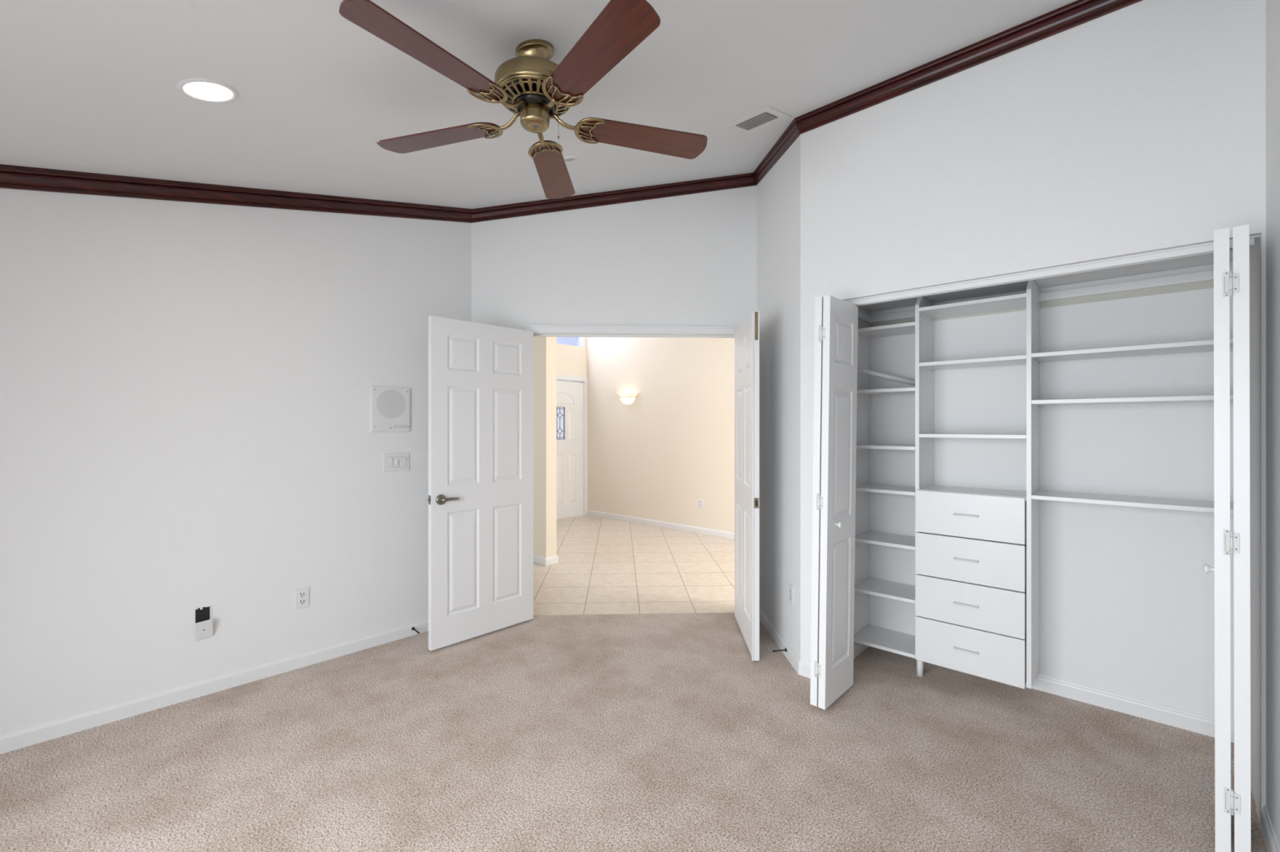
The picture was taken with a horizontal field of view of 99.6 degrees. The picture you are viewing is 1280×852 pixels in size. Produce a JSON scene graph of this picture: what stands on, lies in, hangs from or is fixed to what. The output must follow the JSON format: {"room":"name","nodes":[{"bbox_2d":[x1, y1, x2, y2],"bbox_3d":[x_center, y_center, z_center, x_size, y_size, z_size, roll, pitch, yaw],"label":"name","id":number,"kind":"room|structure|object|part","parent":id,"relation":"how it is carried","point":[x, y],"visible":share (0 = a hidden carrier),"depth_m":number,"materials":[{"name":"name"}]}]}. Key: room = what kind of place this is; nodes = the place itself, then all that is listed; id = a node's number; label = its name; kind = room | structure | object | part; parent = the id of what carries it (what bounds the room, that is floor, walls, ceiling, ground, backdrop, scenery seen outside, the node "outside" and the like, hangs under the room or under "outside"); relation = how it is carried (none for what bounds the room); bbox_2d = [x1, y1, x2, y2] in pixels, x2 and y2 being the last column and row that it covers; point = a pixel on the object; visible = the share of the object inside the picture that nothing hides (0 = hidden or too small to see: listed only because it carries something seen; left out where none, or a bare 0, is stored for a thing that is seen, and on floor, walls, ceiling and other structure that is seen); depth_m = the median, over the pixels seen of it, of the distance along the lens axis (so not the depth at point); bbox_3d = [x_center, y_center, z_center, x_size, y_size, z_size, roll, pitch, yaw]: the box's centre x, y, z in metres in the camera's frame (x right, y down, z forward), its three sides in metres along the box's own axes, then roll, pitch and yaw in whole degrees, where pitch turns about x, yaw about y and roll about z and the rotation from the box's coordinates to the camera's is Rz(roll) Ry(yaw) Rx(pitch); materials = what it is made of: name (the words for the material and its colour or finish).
{"room":"empty bedroom","nodes":[
{"label":"empty bedroom","id":0,"kind":"room"},
{"bbox_2d":[0,187,471,733],"bbox_3d":[-2.495,-0.370,2.590,0.120,3.500,3.650,0,0,43],"label":"wall","id":1,"kind":"structure","parent":0,"point":[185,386],"depth_m":2.76,"materials":[{"name":"white paint"}]},
{"bbox_2d":[194,605,213,640],"bbox_3d":[-2.227,1.008,2.763,0.038,0.164,0.078,0,0,43],"label":"junction box","id":2,"kind":"object","parent":1,"relation":"attached to","point":[203,622],"visible":1,"depth_m":2.77,"materials":[{"name":"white plastic"}]},
{"bbox_3d":[-2.225,1.040,2.762,0.033,0.101,0.078,0,0,43],"label":"plate","id":3,"kind":"part","parent":2,"relation":"part of","materials":[{"name":"white plastic"}]},
{"bbox_2d":[0,618,428,754],"bbox_3d":[-2.405,1.341,2.588,0.013,0.084,3.530,0,0,43],"label":"baseboard","id":4,"kind":"structure","parent":1,"relation":"attached to","point":[15,740],"depth_m":2.73,"materials":[{"name":"white paint"}]},
{"bbox_2d":[0,164,472,222],"bbox_3d":[-2.395,-1.139,2.579,0.041,0.829,3.530,0,0,43],"label":"trim","id":5,"kind":"structure","parent":1,"relation":"attached to","point":[14,177],"depth_m":2.76,"materials":[{"name":"brown wood"}]},
{"bbox_2d":[294,586,309,608],"bbox_3d":[-1.935,0.985,3.100,0.008,0.114,0.070,0,0,43],"label":"power outlet","id":6,"kind":"object","parent":1,"relation":"attached to","point":[301,595],"visible":1,"depth_m":3.10,"materials":[{"name":"white plastic"}]},
{"bbox_2d":[298,591,305,604],"bbox_3d":[-1.933,0.985,3.098,0.002,0.070,0.032,0,0,43],"label":"receptacle","id":7,"kind":"object","parent":6,"relation":"attached to","point":[301,594],"depth_m":3.10,"materials":[{"name":"white plastic"}]},
{"bbox_2d":[370,386,410,431],"bbox_3d":[-1.593,-0.107,3.464,0.015,0.288,0.248,0,0,43],"label":"intercom","id":8,"kind":"object","parent":1,"relation":"attached to","point":[390,406],"visible":1,"depth_m":3.46,"materials":[{"name":"white plastic"}]},
{"bbox_2d":[382,453,408,471],"bbox_3d":[-1.568,0.233,3.490,0.016,0.114,0.165,0,0,43],"label":"light switch","id":9,"kind":"object","parent":1,"relation":"attached to","point":[396,461],"visible":1,"depth_m":3.48,"materials":[{"name":"white plastic"}]},
{"bbox_2d":[0,0,1076,208],"bbox_3d":[-0.503,-1.372,1.824,3.843,1.120,4.992,0,0,43],"label":"ceiling","id":10,"kind":"structure","parent":0,"point":[86,86],"depth_m":2.14,"materials":[{"name":"white paint"}]},
{"bbox_2d":[177,78,238,102],"bbox_3d":[-1.547,-1.200,1.940,0.173,0.041,0.174,0,0,-13],"label":"recessed light","id":11,"kind":"object","parent":10,"relation":"in","point":[199,89],"visible":1,"depth_m":1.93,"materials":[{"name":"white plastic"}]},
{"bbox_2d":[338,0,707,199],"bbox_3d":[-0.390,-1.220,1.935,1.292,0.340,1.281,0,0,43],"label":"ceiling fan","id":12,"kind":"object","parent":10,"relation":"hanging from","point":[536,89],"visible":1,"depth_m":1.84,"materials":[{"name":"brown wood"}]},
{"bbox_3d":[-0.626,-1.119,1.637,0.143,0.006,0.526,12,7,35],"label":"blade","id":13,"kind":"part","parent":12,"relation":"part of","materials":[{"name":"brown wood"}]},
{"bbox_3d":[-0.778,-1.119,2.101,0.526,0.006,0.143,0,10,18],"label":"blade","id":14,"kind":"part","parent":12,"relation":"part of","materials":[{"name":"brown wood"}]},
{"bbox_2d":[498,74,570,119],"bbox_3d":[-0.383,-1.182,1.974,0.270,0.033,0.270,0,0,43],"label":"vent grille","id":15,"kind":"object","parent":12,"relation":"attached to","point":[512,84],"depth_m":1.90,"materials":[{"name":"gold metal"}]},
{"bbox_3d":[-0.384,-1.119,2.389,0.143,0.006,0.526,-10,0,0],"label":"blade","id":16,"kind":"part","parent":12,"relation":"part of","materials":[{"name":"brown wood"}]},
{"bbox_3d":[-0.138,-1.119,1.638,0.143,0.006,0.526,12,-7,-36],"label":"blade","id":17,"kind":"part","parent":12,"relation":"part of","materials":[{"name":"brown wood"}]},
{"bbox_3d":[0.011,-1.119,2.103,0.526,0.006,0.143,0,-9,-18],"label":"blade","id":18,"kind":"part","parent":12,"relation":"part of","materials":[{"name":"brown wood"}]},
{"bbox_2d":[563,155,578,163],"bbox_3d":[-0.407,-1.543,3.130,0.105,0.027,0.102,0,0,38],"label":"ceiling sensor","id":19,"kind":"object","parent":10,"relation":"attached to","point":[569,159],"visible":0.92,"depth_m":3.12,"materials":[{"name":"white plastic"}]},
{"bbox_2d":[726,106,791,134],"bbox_3d":[0.650,-1.666,2.956,0.258,0.057,0.253,0,0,43],"label":"ceiling vent","id":20,"kind":"object","parent":10,"relation":"in","point":[766,117],"visible":1,"depth_m":2.94,"materials":[{"name":"white plastic"}]},
{"bbox_2d":[533,336,556,557],"bbox_3d":[-1.627,-0.370,6.095,2.020,3.500,0.130,0,0,43],"label":"wall","id":21,"kind":"structure","parent":0,"point":[544,348],"depth_m":5.42,"materials":[{"name":"beige paint"}]},
{"bbox_2d":[533,554,546,566],"bbox_3d":[-1.671,1.341,6.038,2.033,0.084,0.013,0,0,43],"label":"baseboard","id":22,"kind":"structure","parent":21,"relation":"attached to","point":[538,559],"depth_m":5.42,"materials":[{"name":"white paint"}]},
{"bbox_2d":[546,555,558,565],"bbox_3d":[-0.881,1.341,5.405,0.013,0.084,0.156,0,0,43],"label":"baseboard","id":23,"kind":"structure","parent":21,"relation":"attached to","point":[551,560],"depth_m":5.40,"materials":[{"name":"white paint"}]},
{"bbox_2d":[556,337,586,377],"bbox_3d":[-2.662,-0.370,6.574,0.150,3.500,5.230,0,0,43],"label":"wall","id":24,"kind":"structure","parent":0,"point":[571,360],"depth_m":8.22,"materials":[{"name":"beige paint"}]},
{"bbox_2d":[556,381,583,518],"bbox_3d":[-1.198,0.350,8.081,0.055,2.040,0.905,0,0,43],"label":"door","id":25,"kind":"structure","parent":24,"relation":"in","point":[570,395],"depth_m":8.21,"materials":[{"name":"white paint"}]},
{"bbox_3d":[-1.189,-0.043,8.063,0.004,0.485,0.170,0,0,43],"label":"pane","id":26,"kind":"part","parent":25,"relation":"part of","materials":[{"name":"clear glass"}]},
{"bbox_3d":[-1.187,-0.043,8.061,0.010,0.529,0.214,0,0,43],"label":"glass frame","id":27,"kind":"part","parent":25,"relation":"part of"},
{"bbox_3d":[-1.188,-0.415,8.066,0.010,0.179,0.545,0,0,43],"label":"moulding","id":28,"kind":"part","parent":25,"relation":"part of","materials":[{"name":"white paint"}]},
{"bbox_2d":[556,374,587,519],"bbox_3d":[-1.242,0.309,8.096,0.166,2.149,1.064,0,0,43],"label":"trim","id":29,"kind":"structure","parent":24,"relation":"attached to","point":[584,380],"depth_m":8.40,"materials":[{"name":"white paint"}]},
{"bbox_2d":[577,337,585,346],"bbox_3d":[-1.372,-1.548,7.957,0.125,0.645,1.412,0,0,43],"label":"window","id":30,"kind":"structure","parent":24,"relation":"in","point":[580,340],"depth_m":8.41,"materials":[{"name":"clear glass"}]},
{"bbox_2d":[471,185,756,329],"bbox_3d":[-0.180,-0.370,3.990,2.318,3.500,0.125,0,0,-2],"label":"wall","id":31,"kind":"structure","parent":0,"point":[688,260],"depth_m":3.93,"materials":[{"name":"white paint"}]},
{"bbox_2d":[427,315,533,650],"bbox_3d":[-1.023,0.347,3.564,0.130,2.030,0.772,0,0,43],"label":"door","id":32,"kind":"structure","parent":31,"relation":"in","point":[480,500],"depth_m":3.52,"materials":[{"name":"white paint"}]},
{"bbox_3d":[-1.206,0.452,3.307,0.046,0.065,0.065,0,0,43],"label":"handle","id":33,"kind":"part","parent":32,"relation":"part of","materials":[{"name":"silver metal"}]},
{"bbox_3d":[-1.163,0.451,3.334,0.019,0.022,0.116,0,0,40],"label":"lever","id":34,"kind":"part","parent":32,"relation":"part of","materials":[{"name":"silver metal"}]},
{"bbox_2d":[471,172,755,222],"bbox_3d":[-0.177,-1.659,3.907,2.068,0.399,0.041,0,0,-2],"label":"trim","id":35,"kind":"structure","parent":31,"relation":"attached to","point":[722,183],"depth_m":3.90,"materials":[{"name":"brown wood"}]},
{"bbox_2d":[520,324,739,333],"bbox_3d":[-0.036,0.326,3.923,1.636,2.108,0.020,0,0,-2],"label":"trim","id":36,"kind":"structure","parent":31,"relation":"attached to","point":[535,328],"depth_m":3.92,"materials":[{"name":"white paint"}]},
{"bbox_2d":[533,333,734,337],"bbox_3d":[-0.039,0.346,3.995,1.556,2.068,0.129,0,0,-2],"label":"trim","id":37,"kind":"structure","parent":31,"relation":"attached to","point":[537,335],"depth_m":3.97,"materials":[{"name":"white paint"}]},
{"bbox_2d":[0,515,1266,851],"bbox_3d":[-0.774,1.410,3.579,7.000,0.060,7.200,0,0,43],"label":"floor","id":38,"kind":"structure","parent":0,"point":[651,732],"depth_m":2.27,"materials":[{"name":"beige carpet"}]},
{"bbox_2d":[558,613,710,615],"bbox_3d":[-0.038,1.381,3.969,1.520,0.005,0.005,0,0,-2],"label":"threshold","id":39,"kind":"structure","parent":38,"relation":"on","point":[681,613],"depth_m":3.97,"materials":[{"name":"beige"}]},
{"bbox_2d":[853,280,1233,688],"bbox_3d":[1.908,0.332,2.764,1.567,2.100,0.350,0,0,43],"label":"organizer","id":40,"kind":"object","parent":38,"relation":"on","point":[975,594],"visible":0.95,"depth_m":2.76,"materials":[{"name":"white wood"}]},
{"bbox_2d":[853,624,915,658],"bbox_3d":[1.480,1.266,3.195,0.352,0.019,0.300,0,0,43],"label":"shelf","id":41,"kind":"object","parent":40,"relation":"attached to","point":[885,639],"depth_m":3.17,"materials":[{"name":"white wood"}]},
{"bbox_2d":[854,577,915,604],"bbox_3d":[1.480,0.966,3.195,0.352,0.019,0.300,0,0,43],"label":"shelf","id":42,"kind":"object","parent":40,"relation":"attached to","point":[905,593],"depth_m":3.17,"materials":[{"name":"white wood"}]},
{"bbox_2d":[854,530,915,550],"bbox_3d":[1.480,0.671,3.195,0.352,0.019,0.300,0,0,43],"label":"shelf","id":43,"kind":"object","parent":40,"relation":"attached to","point":[907,542],"depth_m":3.16,"materials":[{"name":"white wood"}]},
{"bbox_2d":[855,483,915,495],"bbox_3d":[1.480,0.372,3.195,0.352,0.019,0.300,0,0,43],"label":"shelf","id":44,"kind":"object","parent":40,"relation":"attached to","point":[877,488],"depth_m":3.15,"materials":[{"name":"white wood"}]},
{"bbox_2d":[856,444,915,449],"bbox_3d":[1.480,0.122,3.195,0.352,0.019,0.300,0,0,43],"label":"shelf","id":45,"kind":"object","parent":40,"relation":"attached to","point":[887,446],"depth_m":3.10,"materials":[{"name":"white wood"}]},
{"bbox_2d":[857,367,915,385],"bbox_3d":[1.489,-0.287,3.204,0.408,0.135,0.031,0,0,14],"label":"closet rod","id":46,"kind":"object","parent":40,"relation":"on","point":[859,370],"visible":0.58,"depth_m":3.20,"materials":[{"name":"white paint"}]},
{"bbox_2d":[857,387,915,395],"bbox_3d":[1.480,-0.203,3.195,0.352,0.019,0.300,0,0,43],"label":"shelf","id":47,"kind":"object","parent":40,"relation":"attached to","point":[900,390],"depth_m":3.11,"materials":[{"name":"white wood"}]},
{"bbox_2d":[857,321,915,338],"bbox_3d":[1.480,-0.562,3.195,0.352,0.019,0.300,0,0,43],"label":"shelf","id":48,"kind":"object","parent":40,"relation":"attached to","point":[908,328],"depth_m":3.15,"materials":[{"name":"white wood"}]},
{"bbox_3d":[1.549,1.325,2.995,0.033,0.113,0.033,0,0,43],"label":"leg","id":49,"kind":"part","parent":40,"relation":"part of","materials":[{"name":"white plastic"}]},
{"bbox_3d":[1.616,0.276,3.069,0.020,1.988,0.300,0,0,43],"label":"panel","id":50,"kind":"part","parent":40,"relation":"part of","materials":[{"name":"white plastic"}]},
{"bbox_3d":[1.666,0.917,2.770,0.115,0.009,0.031,0,0,43],"label":"handle","id":51,"kind":"part","parent":40,"relation":"part of","materials":[{"name":"white plastic"}]},
{"bbox_3d":[1.666,0.688,2.770,0.115,0.009,0.031,0,0,43],"label":"handle","id":52,"kind":"part","parent":40,"relation":"part of","materials":[{"name":"white plastic"}]},
{"bbox_3d":[1.666,1.151,2.770,0.115,0.009,0.031,0,0,43],"label":"handle","id":53,"kind":"part","parent":40,"relation":"part of","materials":[{"name":"white plastic"}]},
{"bbox_3d":[1.666,0.458,2.770,0.115,0.009,0.031,0,0,43],"label":"handle","id":54,"kind":"part","parent":40,"relation":"part of","materials":[{"name":"white plastic"}]},
{"bbox_3d":[1.773,1.155,2.883,0.490,0.234,0.280,0,0,43],"label":"drawer","id":55,"kind":"part","parent":40,"relation":"part of","materials":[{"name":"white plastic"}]},
{"bbox_3d":[1.773,0.921,2.883,0.490,0.223,0.280,0,0,43],"label":"drawer","id":56,"kind":"part","parent":40,"relation":"part of","materials":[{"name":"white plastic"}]},
{"bbox_3d":[1.773,0.692,2.883,0.490,0.225,0.280,0,0,43],"label":"drawer","id":57,"kind":"part","parent":40,"relation":"part of","materials":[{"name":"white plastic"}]},
{"bbox_3d":[1.773,0.462,2.883,0.490,0.226,0.280,0,0,43],"label":"drawer","id":58,"kind":"part","parent":40,"relation":"part of","materials":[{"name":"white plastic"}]},
{"bbox_2d":[919,484,1026,501],"bbox_3d":[1.800,0.355,2.899,0.480,0.019,0.300,0,0,43],"label":"shelf","id":59,"kind":"object","parent":40,"relation":"attached to","point":[926,488],"depth_m":2.89,"materials":[{"name":"white wood"}]},
{"bbox_2d":[919,433,1026,439],"bbox_3d":[1.800,0.052,2.899,0.480,0.019,0.300,0,0,43],"label":"shelf","id":60,"kind":"object","parent":40,"relation":"attached to","point":[922,436],"depth_m":2.79,"materials":[{"name":"white wood"}]},
{"bbox_2d":[919,355,1026,370],"bbox_3d":[1.800,-0.336,2.899,0.480,0.019,0.300,0,0,43],"label":"shelf","id":61,"kind":"object","parent":40,"relation":"attached to","point":[1021,359],"depth_m":2.86,"materials":[{"name":"white wood"}]},
{"bbox_2d":[919,293,1026,319],"bbox_3d":[1.800,-0.636,2.899,0.480,0.019,0.300,0,0,43],"label":"shelf","id":62,"kind":"object","parent":40,"relation":"attached to","point":[1019,300],"depth_m":2.86,"materials":[{"name":"white wood"}]},
{"bbox_3d":[1.983,0.276,2.729,0.020,1.988,0.300,0,0,43],"label":"panel","id":63,"kind":"part","parent":40,"relation":"part of","materials":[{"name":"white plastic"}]},
{"bbox_2d":[1031,489,1233,514],"bbox_3d":[2.245,0.344,2.486,0.694,0.019,0.300,0,0,43],"label":"shelf","id":64,"kind":"object","parent":40,"relation":"attached to","point":[1206,506],"depth_m":2.45,"materials":[{"name":"white wood"}]},
{"bbox_2d":[1031,395,1233,405],"bbox_3d":[2.245,-0.116,2.486,0.694,0.019,0.300,0,0,43],"label":"shelf","id":65,"kind":"object","parent":40,"relation":"attached to","point":[1180,399],"depth_m":2.41,"materials":[{"name":"white plastic"}]},
{"bbox_2d":[1031,338,1233,362],"bbox_3d":[2.245,-0.342,2.486,0.694,0.019,0.300,0,0,43],"label":"shelf","id":66,"kind":"object","parent":40,"relation":"attached to","point":[1201,346],"depth_m":2.44,"materials":[{"name":"white plastic"}]},
{"bbox_2d":[586,337,734,532],"bbox_3d":[1.692,-0.370,6.188,7.165,3.500,0.120,0,0,43],"label":"wall","id":67,"kind":"structure","parent":0,"point":[654,456],"depth_m":7.37,"materials":[{"name":"beige paint"}]},
{"bbox_2d":[617,392,638,404],"bbox_3d":[-0.212,-0.391,7.785,0.400,0.158,0.124,0,0,43],"label":"wall sconce","id":68,"kind":"object","parent":67,"relation":"attached to","point":[627,398],"visible":1,"depth_m":7.74,"materials":[{"name":"white glass"}]},
{"bbox_3d":[-0.203,-0.364,7.795,0.272,0.104,0.098,0,0,43],"label":"lamp shade","id":69,"kind":"part","parent":68,"relation":"part of","materials":[{"name":"white glass"}]},
{"bbox_2d":[586,509,734,539],"bbox_3d":[1.677,1.341,6.112,6.845,0.084,0.013,0,0,43],"label":"baseboard","id":70,"kind":"structure","parent":67,"relation":"attached to","point":[708,531],"depth_m":7.34,"materials":[{"name":"white paint"}]},
{"bbox_2d":[698,498,702,508],"bbox_3d":[0.778,0.995,6.948,0.070,0.114,0.008,0,0,43],"label":"power outlet","id":71,"kind":"object","parent":67,"relation":"attached to","point":[700,501],"visible":1,"depth_m":6.94,"materials":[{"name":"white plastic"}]},
{"bbox_2d":[756,134,869,659],"bbox_3d":[0.981,-0.370,3.510,0.806,3.500,0.854,0,0,43],"label":"wall","id":72,"kind":"structure","parent":0,"point":[779,192],"depth_m":3.36,"materials":[{"name":"white paint"}]},
{"bbox_2d":[734,311,759,661],"bbox_3d":[0.686,0.347,3.513,0.044,2.030,0.760,0,0,2],"label":"door","id":73,"kind":"structure","parent":72,"relation":"in","point":[747,336],"depth_m":3.38,"materials":[{"name":"white paint"}]},
{"bbox_3d":[0.675,0.447,3.139,0.026,0.060,0.002,0,0,2],"label":"strike plate","id":74,"kind":"part","parent":73,"relation":"part of","materials":[{"name":"gold metal"}]},
{"bbox_2d":[753,118,800,185],"bbox_3d":[0.854,-1.741,3.479,0.041,0.235,0.975,0,0,-2],"label":"trim","id":75,"kind":"structure","parent":72,"relation":"attached to","point":[790,135],"depth_m":3.37,"materials":[{"name":"brown wood"}]},
{"bbox_2d":[772,648,786,652],"bbox_3d":[0.829,1.334,3.218,0.083,0.024,0.022,0,0,-2],"label":"door stop","id":76,"kind":"object","parent":72,"relation":"attached to","point":[785,650],"visible":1,"depth_m":3.21,"materials":[{"name":"black metal"}]},
{"bbox_2d":[759,607,799,674],"bbox_3d":[0.868,1.341,3.486,0.013,0.084,0.964,0,0,-2],"label":"baseboard","id":77,"kind":"structure","parent":72,"relation":"attached to","point":[780,642],"depth_m":3.37,"materials":[{"name":"white paint"}]},
{"bbox_2d":[789,583,793,606],"bbox_3d":[0.883,0.985,3.162,0.008,0.114,0.070,0,0,-2],"label":"power outlet","id":78,"kind":"object","parent":72,"relation":"attached to","point":[791,587],"visible":1,"depth_m":3.15,"materials":[{"name":"white plastic"}]},
{"bbox_2d":[789,587,791,601],"bbox_3d":[0.880,0.985,3.162,0.002,0.070,0.032,0,0,-2],"label":"receptacle","id":79,"kind":"object","parent":78,"relation":"attached to","point":[790,590],"depth_m":3.16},
{"bbox_2d":[853,642,868,658],"bbox_3d":[1.257,1.341,3.205,0.013,0.084,0.561,0,0,43],"label":"baseboard","id":80,"kind":"structure","parent":72,"relation":"attached to","point":[859,648],"depth_m":3.26,"materials":[{"name":"white paint"}]},
{"bbox_2d":[857,311,871,322],"bbox_3d":[1.260,-0.671,3.205,0.018,0.042,0.545,0,0,43],"label":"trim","id":81,"kind":"structure","parent":72,"relation":"attached to","point":[861,316],"depth_m":3.32,"materials":[{"name":"white wood"}]},
{"bbox_2d":[800,0,1266,822],"bbox_3d":[1.638,-0.370,2.395,1.930,3.500,0.110,0,0,43],"label":"wall","id":82,"kind":"structure","parent":0,"point":[1140,127],"depth_m":2.24,"materials":[{"name":"white paint"}]},
{"bbox_2d":[798,659,810,678],"bbox_3d":[0.965,1.341,2.934,0.220,0.084,0.013,0,0,43],"label":"baseboard","id":83,"kind":"structure","parent":82,"relation":"attached to","point":[804,667],"depth_m":2.98,"materials":[{"name":"white paint"}]},
{"bbox_2d":[809,295,857,710],"bbox_3d":[0.990,0.352,2.716,0.106,2.007,0.353,1,1,43],"label":"door","id":84,"kind":"structure","parent":82,"relation":"in","point":[836,320],"depth_m":2.64,"materials":[{"name":"white paint"}]},
{"bbox_3d":[0.967,0.367,2.743,0.037,1.977,0.345,1,1,43],"label":"panel","id":85,"kind":"part","parent":84,"relation":"part of","materials":[{"name":"white paint"}]},
{"bbox_3d":[0.971,0.481,2.641,0.028,0.031,0.031,1,1,43],"label":"knob","id":86,"kind":"part","parent":84,"relation":"part of","materials":[{"name":"white paint"}]},
{"bbox_2d":[795,0,1142,133],"bbox_3d":[1.497,-1.670,2.422,1.720,0.094,0.041,0,0,43],"label":"trim","id":87,"kind":"structure","parent":82,"relation":"attached to","point":[1076,13],"depth_m":2.44,"materials":[{"name":"brown wood"}]},
{"bbox_2d":[847,238,1254,306],"bbox_3d":[1.628,-0.647,2.401,1.456,0.024,0.034,0,0,43],"label":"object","id":88,"kind":"object","parent":82,"relation":"attached to","point":[1208,249],"visible":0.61,"depth_m":2.28,"materials":[{"name":"white paint"}]},
{"bbox_2d":[844,235,1259,302],"bbox_3d":[1.630,0.357,2.402,1.478,2.045,0.106,0,0,43],"label":"trim","id":89,"kind":"structure","parent":82,"relation":"attached to","point":[1256,237],"depth_m":2.26,"materials":[{"name":"white paint"}]},
{"bbox_2d":[1203,224,1250,851],"bbox_3d":[1.966,0.351,1.815,0.357,2.007,0.106,0,0,-42],"label":"door","id":90,"kind":"structure","parent":82,"relation":"in","point":[1227,283],"depth_m":1.69,"materials":[{"name":"white paint"}]},
{"bbox_3d":[1.922,0.483,1.828,0.028,0.031,0.031,0,0,43],"label":"knob","id":91,"kind":"part","parent":90,"relation":"part of","materials":[{"name":"white paint"}]},
{"bbox_3d":[1.961,0.366,1.823,0.345,1.977,0.037,0,0,-43],"label":"panel","id":92,"kind":"part","parent":90,"relation":"part of","materials":[{"name":"white paint"}]},
{"bbox_3d":[1.993,0.366,1.794,0.345,1.977,0.037,0,0,-42],"label":"panel","id":93,"kind":"part","parent":90,"relation":"part of","materials":[{"name":"white paint"}]},
{"bbox_2d":[857,249,1232,312],"bbox_3d":[1.832,-0.745,2.682,1.568,0.050,0.575,0,0,43],"label":"ceiling","id":94,"kind":"structure","parent":0,"point":[1206,259],"depth_m":2.66,"materials":[{"name":"white paint"}]},
{"bbox_2d":[869,262,1234,723],"bbox_3d":[2.154,-0.370,2.857,1.802,3.500,0.120,0,0,43],"label":"wall","id":95,"kind":"structure","parent":0,"point":[1127,597],"depth_m":2.67,"materials":[{"name":"white paint"}]},
{"bbox_2d":[869,280,1213,327],"bbox_3d":[2.027,-0.632,2.891,1.565,0.035,0.003,0,0,43],"label":"trim","id":96,"kind":"structure","parent":95,"relation":"attached to","point":[1204,284],"depth_m":2.66,"materials":[{"name":"paint"}]},
{"bbox_2d":[868,266,1232,323],"bbox_3d":[2.022,-0.671,2.886,1.565,0.042,0.018,0,0,43],"label":"trim","id":97,"kind":"structure","parent":95,"relation":"attached to","point":[1208,275],"depth_m":2.62,"materials":[{"name":"white wood"}]},
{"bbox_2d":[1025,673,1234,742],"bbox_3d":[2.023,1.341,2.888,1.568,0.084,0.013,0,0,43],"label":"baseboard","id":98,"kind":"structure","parent":95,"relation":"attached to","point":[1188,721],"depth_m":2.59,"materials":[{"name":"white paint"}]},
{"bbox_2d":[1248,0,1279,847],"bbox_3d":[0.949,-0.370,0.402,0.234,3.500,5.120,0,0,43],"label":"wall","id":99,"kind":"structure","parent":0,"point":[1273,6],"depth_m":1.77,"materials":[{"name":"white paint"}]},
{"bbox_2d":[1260,805,1279,851],"bbox_3d":[0.672,1.341,0.274,0.013,0.084,4.315,0,0,43],"label":"baseboard","id":100,"kind":"structure","parent":99,"relation":"attached to","point":[1269,837],"depth_m":1.77,"materials":[{"name":"white paint"}]}
]}

